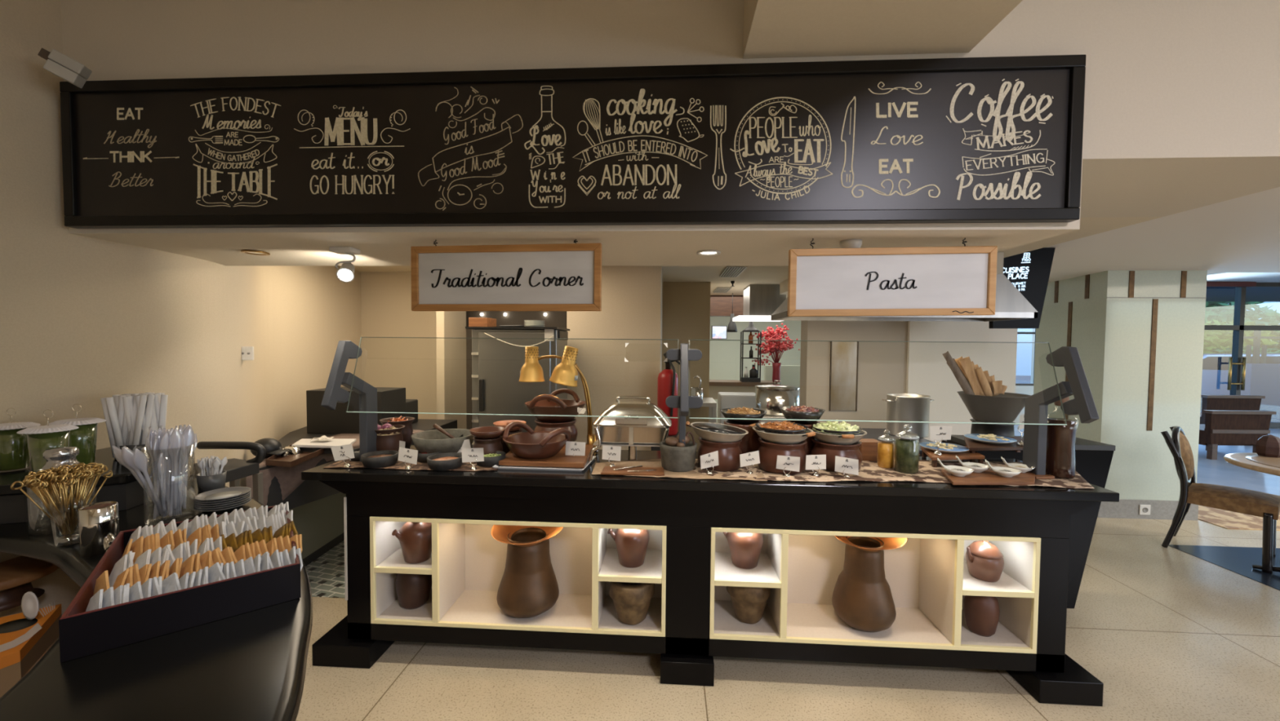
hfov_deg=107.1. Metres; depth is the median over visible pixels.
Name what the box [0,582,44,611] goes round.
stand
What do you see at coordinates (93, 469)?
gold stirrer
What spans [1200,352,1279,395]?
parked car
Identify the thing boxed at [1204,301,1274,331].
bush
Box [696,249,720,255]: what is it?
recessed light
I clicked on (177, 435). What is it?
spoon
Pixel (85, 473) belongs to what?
gold stirrer
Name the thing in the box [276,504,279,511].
sachet
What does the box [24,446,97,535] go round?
glass canister
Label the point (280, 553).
sachet
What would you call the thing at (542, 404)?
bowl
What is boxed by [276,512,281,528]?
sachet
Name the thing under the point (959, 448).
plate
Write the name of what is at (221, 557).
sachet
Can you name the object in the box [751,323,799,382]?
flower arrangement
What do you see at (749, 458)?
name card
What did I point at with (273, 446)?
hat
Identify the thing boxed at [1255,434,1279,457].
folded napkin
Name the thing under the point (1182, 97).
ceiling
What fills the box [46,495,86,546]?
glass tumbler
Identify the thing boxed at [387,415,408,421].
carrot shreds
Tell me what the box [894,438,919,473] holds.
filling
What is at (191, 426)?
spoon
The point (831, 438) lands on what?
wok
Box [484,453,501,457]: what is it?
chopped condiment
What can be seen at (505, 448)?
clay piece
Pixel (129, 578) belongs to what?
sachet
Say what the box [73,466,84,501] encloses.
gold stirrer
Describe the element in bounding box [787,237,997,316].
hanging sign
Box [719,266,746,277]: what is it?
ceiling vent
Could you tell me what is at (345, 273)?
light
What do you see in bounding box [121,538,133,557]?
sachet
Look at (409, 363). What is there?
wall
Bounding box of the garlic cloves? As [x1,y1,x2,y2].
[377,426,399,435]
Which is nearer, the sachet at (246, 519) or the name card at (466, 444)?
the sachet at (246, 519)
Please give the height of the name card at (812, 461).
0.099 m
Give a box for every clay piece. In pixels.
[472,435,502,454]
[493,419,526,431]
[500,428,522,453]
[533,417,577,444]
[697,436,742,471]
[724,419,761,453]
[757,436,806,474]
[782,420,819,454]
[810,437,862,471]
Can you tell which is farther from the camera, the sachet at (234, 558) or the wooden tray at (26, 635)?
the wooden tray at (26, 635)
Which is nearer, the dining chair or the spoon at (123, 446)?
the spoon at (123, 446)
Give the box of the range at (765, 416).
[759,414,786,422]
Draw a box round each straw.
[100,396,116,457]
[105,396,124,457]
[114,395,119,413]
[117,395,126,431]
[121,395,133,445]
[122,395,130,435]
[125,395,133,445]
[127,395,137,445]
[129,398,139,444]
[130,395,146,455]
[134,395,150,443]
[140,395,154,444]
[146,395,160,441]
[150,400,157,453]
[153,393,159,426]
[158,394,167,451]
[158,394,168,438]
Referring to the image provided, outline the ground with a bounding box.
[1015,375,1279,422]
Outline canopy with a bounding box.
[1205,287,1279,301]
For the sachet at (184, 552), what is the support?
in the box at (82, 633)
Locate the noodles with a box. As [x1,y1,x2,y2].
[758,420,804,433]
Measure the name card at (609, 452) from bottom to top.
0.106 m
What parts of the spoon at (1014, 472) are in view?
spoon handle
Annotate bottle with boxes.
[743,367,748,377]
[748,331,753,343]
[749,346,753,357]
[749,364,757,377]
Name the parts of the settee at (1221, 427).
leg, seat, rail, panel, rail, leg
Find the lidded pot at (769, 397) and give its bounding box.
[755,380,799,416]
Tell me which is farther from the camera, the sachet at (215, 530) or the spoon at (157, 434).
the spoon at (157, 434)
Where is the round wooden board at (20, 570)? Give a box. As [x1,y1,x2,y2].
[0,555,59,591]
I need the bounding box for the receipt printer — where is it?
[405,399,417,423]
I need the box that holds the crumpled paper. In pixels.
[311,435,333,440]
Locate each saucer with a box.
[194,486,251,501]
[194,489,251,502]
[194,492,251,505]
[194,493,251,507]
[194,496,251,509]
[194,497,251,511]
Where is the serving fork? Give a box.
[613,465,642,470]
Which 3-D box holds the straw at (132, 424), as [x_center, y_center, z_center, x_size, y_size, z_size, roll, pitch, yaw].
[-1.645,0.214,1.534,0.036,0.194,0.015,0,2,-7]
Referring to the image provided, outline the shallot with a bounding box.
[381,422,392,429]
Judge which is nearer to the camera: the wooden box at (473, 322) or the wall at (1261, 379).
the wooden box at (473, 322)
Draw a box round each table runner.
[323,458,499,471]
[591,458,767,480]
[692,459,1093,488]
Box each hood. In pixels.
[733,284,786,321]
[770,252,1037,321]
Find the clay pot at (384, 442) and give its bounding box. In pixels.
[374,424,404,451]
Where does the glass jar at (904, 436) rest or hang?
on the table runner at (869, 470)
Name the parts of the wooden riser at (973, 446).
leg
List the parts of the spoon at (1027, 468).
spoon handle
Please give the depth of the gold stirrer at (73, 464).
1.15 m
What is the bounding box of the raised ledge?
[0,447,187,524]
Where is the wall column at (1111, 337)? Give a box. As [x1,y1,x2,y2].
[1033,270,1207,500]
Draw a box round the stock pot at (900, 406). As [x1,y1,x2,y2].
[881,393,933,437]
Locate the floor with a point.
(1169, 633)
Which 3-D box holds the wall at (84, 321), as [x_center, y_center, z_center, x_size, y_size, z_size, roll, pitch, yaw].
[-2.223,0.035,1.843,0.659,2.750,5.713,0,2,-7]
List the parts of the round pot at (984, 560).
spout, lid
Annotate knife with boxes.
[626,469,657,471]
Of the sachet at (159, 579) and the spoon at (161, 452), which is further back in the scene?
the spoon at (161, 452)
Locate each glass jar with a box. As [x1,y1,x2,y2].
[877,429,894,441]
[895,424,919,439]
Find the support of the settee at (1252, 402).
on the floor
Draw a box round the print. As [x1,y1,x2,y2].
[0,601,55,652]
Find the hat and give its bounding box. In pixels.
[250,437,290,457]
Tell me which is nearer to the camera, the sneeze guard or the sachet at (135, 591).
the sachet at (135, 591)
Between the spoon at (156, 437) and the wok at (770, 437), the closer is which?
the spoon at (156, 437)
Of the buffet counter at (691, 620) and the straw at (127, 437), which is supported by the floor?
the buffet counter at (691, 620)
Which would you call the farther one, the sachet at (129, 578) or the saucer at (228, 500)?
the saucer at (228, 500)
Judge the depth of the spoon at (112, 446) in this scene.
1.26 m
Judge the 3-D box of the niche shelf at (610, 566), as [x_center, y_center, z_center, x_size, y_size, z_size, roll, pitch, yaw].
[-0.036,0.968,2.251,0.283,0.020,0.276,1,2,3]
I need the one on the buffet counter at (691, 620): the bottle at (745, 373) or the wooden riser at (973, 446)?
the wooden riser at (973, 446)
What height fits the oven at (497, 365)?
1.609 m
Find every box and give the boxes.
[58,503,301,662]
[306,386,405,433]
[468,317,496,326]
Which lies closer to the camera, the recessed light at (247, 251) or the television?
the recessed light at (247, 251)
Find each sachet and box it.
[85,588,103,611]
[93,570,110,595]
[102,586,114,607]
[108,554,128,586]
[112,566,133,587]
[113,568,128,590]
[113,585,123,604]
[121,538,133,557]
[121,584,126,603]
[123,582,129,602]
[126,551,133,566]
[126,551,134,568]
[127,526,141,543]
[128,581,143,601]
[129,536,143,564]
[132,564,141,584]
[133,549,150,568]
[138,564,148,585]
[140,524,148,537]
[141,577,151,598]
[142,535,151,552]
[142,563,151,583]
[146,549,151,564]
[147,524,153,535]
[148,560,160,578]
[149,533,155,553]
[149,546,161,565]
[151,576,161,595]
[152,520,164,538]
[152,523,159,534]
[154,533,158,550]
[156,576,162,593]
[157,533,160,546]
[158,560,167,580]
[160,520,167,534]
[160,532,169,548]
[160,544,175,568]
[160,547,167,566]
[161,572,177,593]
[161,573,181,590]
[164,521,174,533]
[164,560,170,578]
[165,544,170,559]
[168,529,174,551]
[168,557,182,577]
[169,519,177,532]
[169,558,179,574]
[171,543,182,561]
[173,528,183,548]
[177,520,186,530]
[178,554,195,578]
[178,572,189,589]
[181,542,186,564]
[182,528,186,542]
[184,519,188,534]
[186,516,200,540]
[186,527,201,551]
[186,541,191,559]
[186,571,195,587]
[189,538,197,555]
[190,515,199,534]
[192,552,199,573]
[192,568,202,586]
[194,553,201,569]
[196,537,208,555]
[198,538,209,551]
[200,514,204,527]
[200,524,207,545]
[200,550,213,568]
[200,573,204,585]
[202,566,208,583]
[204,514,208,525]
[204,551,211,568]
[207,524,212,538]
[208,511,217,524]
[208,537,214,551]
[208,561,226,582]
[209,513,217,528]
[210,524,219,542]
[211,548,222,564]
[213,536,222,551]
[213,562,223,582]
[216,546,226,565]
[217,511,229,524]
[218,520,225,538]
[220,533,226,550]
[221,511,226,524]
[221,546,234,562]
[222,562,229,578]
[223,521,226,537]
[225,520,237,537]
[225,533,238,552]
[227,508,240,524]
[228,510,236,526]
[229,546,237,564]
[229,561,236,577]
[234,544,245,561]
[234,559,245,576]
[235,516,253,533]
[235,520,244,535]
[235,532,244,547]
[237,507,246,520]
[242,523,248,532]
[242,531,247,544]
[244,507,253,519]
[244,542,253,559]
[244,556,254,574]
[247,529,253,543]
[248,542,255,559]
[250,516,257,530]
[251,506,258,520]
[251,528,262,542]
[253,541,262,556]
[253,554,260,572]
[256,515,266,530]
[257,505,264,518]
[258,539,268,554]
[260,551,274,568]
[260,552,269,570]
[261,526,266,542]
[263,505,267,518]
[265,514,275,533]
[266,527,269,543]
[266,537,279,552]
[266,540,274,556]
[267,505,277,516]
[267,525,272,540]
[270,549,281,567]
[272,514,279,536]
[272,524,284,538]
[273,511,282,525]
[275,535,284,551]
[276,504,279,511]
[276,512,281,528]
[279,502,286,516]
[279,551,284,565]
[280,510,285,526]
[282,535,291,552]
[282,549,291,565]
[284,501,288,511]
[284,510,293,523]
[284,523,288,537]
[288,520,297,535]
[288,523,291,537]
[288,546,296,564]
[289,534,298,548]
[295,547,302,570]
[297,533,302,551]
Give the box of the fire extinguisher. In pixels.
[657,351,679,435]
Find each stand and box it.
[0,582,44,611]
[651,431,678,450]
[969,418,1014,436]
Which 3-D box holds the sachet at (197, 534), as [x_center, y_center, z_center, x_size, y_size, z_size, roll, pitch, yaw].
[-0.976,0.404,1.029,0.066,0.072,0.033,2,2,31]
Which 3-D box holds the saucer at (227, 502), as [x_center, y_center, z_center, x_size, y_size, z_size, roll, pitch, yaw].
[-1.228,0.409,1.393,0.127,0.012,0.127,1,2,3]
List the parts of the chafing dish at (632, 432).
leg, plate, lid, fuel burner, lid handle, leg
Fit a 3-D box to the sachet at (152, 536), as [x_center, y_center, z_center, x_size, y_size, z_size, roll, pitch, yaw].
[-1.030,0.401,0.983,0.066,0.073,0.030,1,2,26]
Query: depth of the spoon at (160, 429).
1.31 m
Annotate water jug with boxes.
[391,521,431,563]
[607,528,649,567]
[723,532,763,568]
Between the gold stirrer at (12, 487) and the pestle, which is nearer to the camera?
the gold stirrer at (12, 487)
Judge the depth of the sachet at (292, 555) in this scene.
0.94 m
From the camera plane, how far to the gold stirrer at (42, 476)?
1.11 m
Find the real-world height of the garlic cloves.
0.038 m
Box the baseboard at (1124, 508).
[1097,498,1198,519]
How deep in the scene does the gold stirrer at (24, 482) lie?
1.10 m
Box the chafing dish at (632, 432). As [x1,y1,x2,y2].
[588,395,671,462]
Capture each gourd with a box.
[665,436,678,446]
[675,435,690,444]
[676,442,684,446]
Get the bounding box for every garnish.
[726,406,760,413]
[785,404,819,412]
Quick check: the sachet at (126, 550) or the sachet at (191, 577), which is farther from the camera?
the sachet at (126, 550)
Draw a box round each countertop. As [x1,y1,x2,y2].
[259,418,457,509]
[301,444,1119,502]
[709,379,777,399]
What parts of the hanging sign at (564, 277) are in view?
panel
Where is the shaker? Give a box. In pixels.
[78,501,119,556]
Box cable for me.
[484,333,553,346]
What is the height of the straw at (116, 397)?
0.194 m
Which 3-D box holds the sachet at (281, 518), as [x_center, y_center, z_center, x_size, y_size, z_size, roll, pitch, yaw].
[-0.865,0.397,1.121,0.067,0.076,0.020,1,2,22]
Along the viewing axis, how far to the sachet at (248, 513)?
1.15 m
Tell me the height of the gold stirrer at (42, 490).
0.148 m
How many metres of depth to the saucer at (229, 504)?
1.36 m
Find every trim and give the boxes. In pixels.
[1053,271,1186,431]
[1106,297,1206,297]
[1206,281,1256,286]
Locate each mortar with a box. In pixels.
[608,581,654,625]
[659,440,697,471]
[726,586,770,623]
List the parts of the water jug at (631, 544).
spout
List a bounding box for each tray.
[0,591,62,697]
[193,457,259,482]
[265,442,324,466]
[291,438,355,453]
[492,455,595,471]
[600,466,664,475]
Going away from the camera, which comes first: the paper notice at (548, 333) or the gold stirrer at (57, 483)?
the gold stirrer at (57, 483)
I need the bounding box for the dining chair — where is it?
[1160,426,1279,573]
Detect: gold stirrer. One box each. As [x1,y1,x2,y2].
[10,480,55,523]
[20,478,71,532]
[22,478,62,529]
[24,475,48,501]
[25,477,57,519]
[26,478,62,533]
[27,471,62,528]
[30,477,74,531]
[32,473,66,531]
[34,472,62,528]
[34,481,62,515]
[35,469,55,503]
[37,475,66,532]
[37,480,72,533]
[42,471,70,525]
[42,475,57,506]
[45,471,61,511]
[46,474,62,512]
[47,476,63,506]
[52,468,63,506]
[52,474,65,531]
[55,465,63,500]
[55,468,66,475]
[57,466,69,483]
[57,475,69,533]
[58,474,72,531]
[60,472,74,528]
[61,464,70,500]
[61,476,78,534]
[62,467,99,533]
[63,471,70,511]
[66,477,76,529]
[67,463,79,515]
[67,466,75,515]
[67,470,93,532]
[67,472,78,514]
[68,467,96,534]
[68,469,88,519]
[69,463,84,511]
[69,471,78,511]
[70,469,93,530]
[72,465,108,530]
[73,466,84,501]
[74,470,84,524]
[74,471,87,521]
[75,470,113,526]
[75,471,93,524]
[76,466,104,519]
[76,468,99,513]
[82,462,104,505]
[82,464,102,504]
[87,462,97,468]
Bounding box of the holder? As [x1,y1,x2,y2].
[114,438,166,458]
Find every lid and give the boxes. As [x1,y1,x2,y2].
[0,422,40,430]
[17,424,79,434]
[46,417,106,425]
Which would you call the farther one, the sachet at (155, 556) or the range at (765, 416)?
the range at (765, 416)
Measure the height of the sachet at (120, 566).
0.073 m
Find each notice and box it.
[544,328,554,341]
[624,342,667,361]
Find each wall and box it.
[0,0,361,617]
[360,271,436,419]
[435,311,466,429]
[566,266,662,450]
[709,316,800,422]
[764,364,799,386]
[799,320,1017,442]
[1013,328,1035,422]
[1015,301,1279,375]
[1240,363,1279,421]
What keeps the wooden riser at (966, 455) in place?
on the table runner at (869, 470)
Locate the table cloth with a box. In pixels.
[245,429,422,505]
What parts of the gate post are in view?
post, cross arm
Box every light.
[240,249,270,255]
[328,246,359,282]
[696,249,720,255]
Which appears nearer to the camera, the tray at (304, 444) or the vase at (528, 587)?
the vase at (528, 587)
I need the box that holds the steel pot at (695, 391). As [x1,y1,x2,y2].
[690,386,702,399]
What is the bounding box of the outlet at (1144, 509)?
[1142,507,1148,512]
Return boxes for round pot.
[395,573,431,608]
[964,595,999,636]
[965,540,1004,582]
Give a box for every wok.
[685,421,748,442]
[749,422,815,444]
[810,428,866,444]
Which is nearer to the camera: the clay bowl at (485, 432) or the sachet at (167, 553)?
the sachet at (167, 553)
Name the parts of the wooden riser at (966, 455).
leg, leg, leg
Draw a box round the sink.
[717,391,755,423]
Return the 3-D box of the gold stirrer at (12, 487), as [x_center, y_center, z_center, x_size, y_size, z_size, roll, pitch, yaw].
[-1.403,0.344,1.102,0.010,0.142,0.080,1,2,23]
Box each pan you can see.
[502,421,570,458]
[720,408,766,423]
[755,421,808,433]
[779,405,825,423]
[811,423,862,434]
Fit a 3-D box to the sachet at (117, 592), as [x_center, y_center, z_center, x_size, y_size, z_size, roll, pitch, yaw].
[-0.881,0.416,0.787,0.067,0.074,0.031,2,2,28]
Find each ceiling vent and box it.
[713,286,732,293]
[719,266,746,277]
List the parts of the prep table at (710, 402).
leg, leg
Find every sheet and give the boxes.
[942,351,974,395]
[946,358,972,391]
[955,355,968,379]
[959,356,984,395]
[971,360,985,395]
[974,366,992,395]
[982,370,993,395]
[989,374,998,395]
[991,380,1003,395]
[1001,384,1007,394]
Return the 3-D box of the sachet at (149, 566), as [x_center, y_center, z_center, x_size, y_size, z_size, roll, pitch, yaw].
[-0.912,0.412,0.865,0.066,0.074,0.027,2,3,42]
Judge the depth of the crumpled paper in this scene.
2.72 m
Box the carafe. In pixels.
[1053,396,1069,405]
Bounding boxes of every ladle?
[499,324,525,326]
[693,375,701,388]
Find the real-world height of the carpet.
0.006 m
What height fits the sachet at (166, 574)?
0.074 m
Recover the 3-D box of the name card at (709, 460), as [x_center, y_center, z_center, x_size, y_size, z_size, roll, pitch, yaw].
[0.317,0.466,2.157,0.085,0.111,0.032,1,2,3]
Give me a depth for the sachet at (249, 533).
1.02 m
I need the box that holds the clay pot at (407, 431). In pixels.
[379,416,414,448]
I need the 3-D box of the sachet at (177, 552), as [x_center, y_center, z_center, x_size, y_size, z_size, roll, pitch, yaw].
[-0.938,0.409,0.952,0.067,0.075,0.026,2,2,34]
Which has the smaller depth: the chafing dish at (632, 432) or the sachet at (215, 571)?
the sachet at (215, 571)
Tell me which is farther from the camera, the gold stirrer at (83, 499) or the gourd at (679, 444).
the gourd at (679, 444)
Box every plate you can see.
[524,320,544,321]
[524,321,544,323]
[524,322,544,324]
[524,324,544,325]
[919,441,968,453]
[964,433,1017,444]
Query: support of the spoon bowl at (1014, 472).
on the spoon at (1014, 472)
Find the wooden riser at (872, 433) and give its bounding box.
[862,427,932,456]
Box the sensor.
[840,239,862,248]
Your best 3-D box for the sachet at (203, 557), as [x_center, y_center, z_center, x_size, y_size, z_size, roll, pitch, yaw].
[-0.852,0.409,0.918,0.067,0.074,0.029,1,2,24]
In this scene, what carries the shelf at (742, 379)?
attached to the rack
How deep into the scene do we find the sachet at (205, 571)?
0.85 m
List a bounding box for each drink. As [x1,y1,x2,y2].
[0,427,30,471]
[26,430,69,478]
[68,422,97,465]
[1045,417,1078,478]
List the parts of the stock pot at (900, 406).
handle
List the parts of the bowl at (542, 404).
handle, handle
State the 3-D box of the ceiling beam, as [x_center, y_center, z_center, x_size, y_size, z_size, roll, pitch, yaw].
[0.450,-0.996,-1.796,0.659,0.390,6.419,1,2,3]
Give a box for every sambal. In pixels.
[368,453,391,457]
[433,456,459,460]
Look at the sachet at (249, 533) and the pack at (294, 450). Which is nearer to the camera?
the sachet at (249, 533)
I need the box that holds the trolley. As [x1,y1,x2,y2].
[190,441,266,504]
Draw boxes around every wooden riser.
[862,427,932,456]
[920,445,984,466]
[964,436,1023,462]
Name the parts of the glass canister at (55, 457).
lid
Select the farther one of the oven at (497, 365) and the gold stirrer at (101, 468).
the oven at (497, 365)
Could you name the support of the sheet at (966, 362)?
in the bowl at (1006, 407)
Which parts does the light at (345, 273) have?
spot arm, bulb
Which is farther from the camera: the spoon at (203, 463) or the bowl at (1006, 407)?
the bowl at (1006, 407)
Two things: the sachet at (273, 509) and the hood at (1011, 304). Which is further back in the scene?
the hood at (1011, 304)
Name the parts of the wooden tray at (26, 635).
carton lid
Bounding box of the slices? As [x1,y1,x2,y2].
[812,419,860,434]
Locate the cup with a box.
[195,470,226,492]
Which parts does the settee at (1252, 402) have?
rail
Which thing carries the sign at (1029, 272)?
hanging from the ceiling at (1242, 234)
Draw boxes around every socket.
[241,346,253,359]
[1138,504,1151,515]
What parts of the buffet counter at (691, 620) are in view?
trim, niche frame, cornice, niche frame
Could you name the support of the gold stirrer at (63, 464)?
in the glass tumbler
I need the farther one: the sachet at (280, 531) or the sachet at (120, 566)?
the sachet at (280, 531)
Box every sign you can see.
[410,239,601,311]
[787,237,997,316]
[989,247,1055,328]
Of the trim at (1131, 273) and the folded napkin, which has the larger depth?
the trim at (1131, 273)
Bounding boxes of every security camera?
[37,48,92,88]
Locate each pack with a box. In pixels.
[278,448,288,456]
[284,445,302,454]
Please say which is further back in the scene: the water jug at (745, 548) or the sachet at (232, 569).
the water jug at (745, 548)
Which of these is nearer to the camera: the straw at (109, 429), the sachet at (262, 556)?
the sachet at (262, 556)
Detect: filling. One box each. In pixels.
[877,441,894,468]
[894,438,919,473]
[951,468,964,471]
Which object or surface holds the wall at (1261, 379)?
on the ground
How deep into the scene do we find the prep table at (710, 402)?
4.58 m
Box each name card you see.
[330,444,354,466]
[398,447,417,470]
[399,440,405,448]
[457,439,471,453]
[461,447,484,470]
[565,440,585,456]
[601,444,621,466]
[700,450,718,473]
[739,450,759,473]
[776,454,799,476]
[805,454,826,475]
[835,455,858,477]
[929,425,951,455]
[1016,413,1024,445]
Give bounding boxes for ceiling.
[61,0,1279,266]
[354,186,1279,297]
[779,217,1159,294]
[1206,272,1279,282]
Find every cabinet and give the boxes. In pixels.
[288,492,346,566]
[710,295,743,316]
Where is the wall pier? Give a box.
[662,281,710,451]
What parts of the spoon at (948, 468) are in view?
spoon handle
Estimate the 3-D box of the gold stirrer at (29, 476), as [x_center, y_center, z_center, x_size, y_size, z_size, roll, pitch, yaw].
[-1.394,0.338,1.115,0.071,0.146,0.013,-1,3,-37]
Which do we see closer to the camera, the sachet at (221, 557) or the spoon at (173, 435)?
the sachet at (221, 557)
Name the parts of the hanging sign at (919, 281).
panel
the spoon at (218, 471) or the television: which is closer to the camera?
the spoon at (218, 471)
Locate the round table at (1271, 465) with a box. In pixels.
[1223,452,1279,572]
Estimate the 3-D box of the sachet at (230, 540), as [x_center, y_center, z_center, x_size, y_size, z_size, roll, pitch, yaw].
[-0.878,0.407,1.004,0.067,0.075,0.027,1,2,26]
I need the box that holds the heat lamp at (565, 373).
[519,346,595,447]
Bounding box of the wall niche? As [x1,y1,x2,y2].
[466,311,566,446]
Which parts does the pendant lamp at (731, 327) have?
lamp shade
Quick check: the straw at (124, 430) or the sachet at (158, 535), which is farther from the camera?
the straw at (124, 430)
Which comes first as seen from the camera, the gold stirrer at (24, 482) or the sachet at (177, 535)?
the sachet at (177, 535)
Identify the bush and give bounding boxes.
[1203,329,1244,353]
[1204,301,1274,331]
[1204,319,1279,353]
[1212,346,1274,353]
[1255,309,1279,350]
[1260,347,1279,352]
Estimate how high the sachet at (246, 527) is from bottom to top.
0.071 m
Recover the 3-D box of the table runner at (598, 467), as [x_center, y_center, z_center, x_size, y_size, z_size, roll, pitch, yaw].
[0.175,0.512,2.272,0.803,0.005,0.389,1,2,3]
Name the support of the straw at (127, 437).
in the holder
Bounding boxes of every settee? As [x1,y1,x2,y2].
[1198,409,1276,459]
[1200,394,1265,424]
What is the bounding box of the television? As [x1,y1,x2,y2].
[711,325,727,338]
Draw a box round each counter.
[0,475,312,720]
[301,444,1119,706]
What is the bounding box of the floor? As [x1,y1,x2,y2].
[295,424,1279,720]
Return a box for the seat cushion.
[1186,482,1279,519]
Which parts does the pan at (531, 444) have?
handle, handle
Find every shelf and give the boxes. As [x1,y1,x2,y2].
[377,547,431,568]
[599,547,662,576]
[714,551,779,581]
[740,377,759,382]
[962,560,1031,591]
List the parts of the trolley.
push handle, leg, leg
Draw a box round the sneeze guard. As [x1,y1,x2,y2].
[320,337,1099,475]
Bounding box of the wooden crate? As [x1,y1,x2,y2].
[858,438,879,460]
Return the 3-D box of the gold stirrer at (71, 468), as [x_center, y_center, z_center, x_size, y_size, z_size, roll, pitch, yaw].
[-1.378,0.337,1.146,0.010,0.157,0.022,0,2,-18]
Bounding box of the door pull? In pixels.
[1226,356,1246,390]
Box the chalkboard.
[59,54,1086,228]
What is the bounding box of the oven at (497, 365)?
[465,326,569,446]
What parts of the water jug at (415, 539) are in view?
spout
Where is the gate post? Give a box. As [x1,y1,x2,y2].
[1243,330,1279,363]
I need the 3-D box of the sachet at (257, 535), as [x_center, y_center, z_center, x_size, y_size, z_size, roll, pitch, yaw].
[-0.846,0.408,1.034,0.066,0.074,0.029,1,2,23]
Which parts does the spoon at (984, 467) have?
spoon handle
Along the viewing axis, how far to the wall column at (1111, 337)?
4.12 m
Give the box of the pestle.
[432,423,454,438]
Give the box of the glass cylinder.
[141,441,195,524]
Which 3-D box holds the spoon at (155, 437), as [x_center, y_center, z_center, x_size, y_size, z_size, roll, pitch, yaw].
[-1.340,0.322,1.317,0.089,0.208,0.011,2,3,43]
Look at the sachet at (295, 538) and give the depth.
1.01 m
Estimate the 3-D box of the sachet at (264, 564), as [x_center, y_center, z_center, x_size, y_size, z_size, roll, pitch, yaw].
[-0.729,0.410,0.908,0.066,0.074,0.029,2,3,38]
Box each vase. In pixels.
[490,524,563,617]
[831,535,906,632]
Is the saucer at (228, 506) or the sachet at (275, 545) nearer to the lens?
the sachet at (275, 545)
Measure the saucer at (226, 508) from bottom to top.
0.012 m
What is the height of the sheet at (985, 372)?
0.161 m
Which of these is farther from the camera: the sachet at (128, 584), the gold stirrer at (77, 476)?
the gold stirrer at (77, 476)
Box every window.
[1015,328,1035,385]
[1204,282,1279,427]
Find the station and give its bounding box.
[941,434,1115,608]
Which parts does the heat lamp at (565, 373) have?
lamp shade, lamp shade, arm, arm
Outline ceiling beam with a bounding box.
[742,0,1022,58]
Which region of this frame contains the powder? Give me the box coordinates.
[81,502,115,509]
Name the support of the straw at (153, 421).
in the holder
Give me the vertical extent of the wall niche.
2.170 m
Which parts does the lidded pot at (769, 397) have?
pot lid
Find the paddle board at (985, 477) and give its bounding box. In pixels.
[941,469,1054,484]
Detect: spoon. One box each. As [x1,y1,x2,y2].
[111,446,159,509]
[122,445,164,516]
[123,446,165,515]
[136,448,164,513]
[145,429,159,510]
[148,426,158,508]
[149,430,166,509]
[153,437,158,515]
[155,435,159,515]
[155,437,162,514]
[156,434,169,511]
[157,452,164,518]
[158,428,172,505]
[160,429,177,506]
[161,433,172,509]
[162,434,164,515]
[166,437,175,513]
[167,428,177,501]
[168,435,181,515]
[171,426,182,501]
[172,428,181,511]
[172,429,177,507]
[173,435,182,502]
[174,435,182,512]
[175,428,185,505]
[175,435,179,515]
[177,426,195,506]
[179,433,185,513]
[198,459,206,475]
[202,458,205,475]
[205,457,208,475]
[208,457,211,475]
[208,457,214,471]
[212,458,220,475]
[214,457,221,474]
[219,456,227,473]
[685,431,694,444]
[937,457,973,476]
[955,454,989,472]
[985,458,1022,477]
[1000,456,1034,472]
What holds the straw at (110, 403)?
in the holder
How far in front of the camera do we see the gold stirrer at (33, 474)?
1.11 m
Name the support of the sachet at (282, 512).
in the box at (82, 633)
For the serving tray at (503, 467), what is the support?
on the buffet counter at (691, 620)
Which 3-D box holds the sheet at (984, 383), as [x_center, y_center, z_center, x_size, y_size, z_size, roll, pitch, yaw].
[2.027,0.128,2.781,0.107,0.184,0.016,1,2,3]
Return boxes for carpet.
[1197,505,1279,530]
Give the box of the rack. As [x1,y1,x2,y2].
[739,321,761,382]
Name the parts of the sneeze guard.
post, post, clamp plate, clamp plate, post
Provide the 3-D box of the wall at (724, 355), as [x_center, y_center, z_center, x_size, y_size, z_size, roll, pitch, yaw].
[1.296,-0.113,9.100,6.500,2.600,0.200,1,2,3]
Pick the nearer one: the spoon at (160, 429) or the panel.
the spoon at (160, 429)
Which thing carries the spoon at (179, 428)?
in the glass cylinder
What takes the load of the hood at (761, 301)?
attached to the ceiling at (1242, 234)
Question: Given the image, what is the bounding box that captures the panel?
[829,341,858,411]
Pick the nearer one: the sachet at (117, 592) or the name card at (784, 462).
the sachet at (117, 592)
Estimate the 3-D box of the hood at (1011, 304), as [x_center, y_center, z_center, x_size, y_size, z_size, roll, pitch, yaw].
[1.597,-0.451,2.981,1.419,0.381,0.452,1,2,3]
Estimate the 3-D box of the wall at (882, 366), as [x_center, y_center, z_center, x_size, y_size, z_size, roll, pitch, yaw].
[2.243,0.287,4.030,1.667,2.170,0.230,1,2,3]
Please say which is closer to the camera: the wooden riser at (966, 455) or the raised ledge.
the raised ledge
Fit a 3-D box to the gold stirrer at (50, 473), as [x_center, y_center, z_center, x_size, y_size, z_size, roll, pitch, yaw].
[-1.372,0.334,1.113,0.011,0.152,0.055,0,2,-21]
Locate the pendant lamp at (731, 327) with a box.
[726,293,737,332]
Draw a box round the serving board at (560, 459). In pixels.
[498,444,593,467]
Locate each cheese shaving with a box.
[926,441,957,449]
[977,434,1009,440]
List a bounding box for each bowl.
[351,448,359,461]
[360,449,399,468]
[411,428,474,453]
[417,449,442,462]
[426,452,462,471]
[469,426,504,439]
[475,450,505,466]
[524,387,586,422]
[943,465,973,476]
[956,391,1031,422]
[961,462,989,472]
[991,466,1022,477]
[1007,462,1034,472]
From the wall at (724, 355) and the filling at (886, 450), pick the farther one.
the wall at (724, 355)
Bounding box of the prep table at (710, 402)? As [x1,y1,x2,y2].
[701,397,716,422]

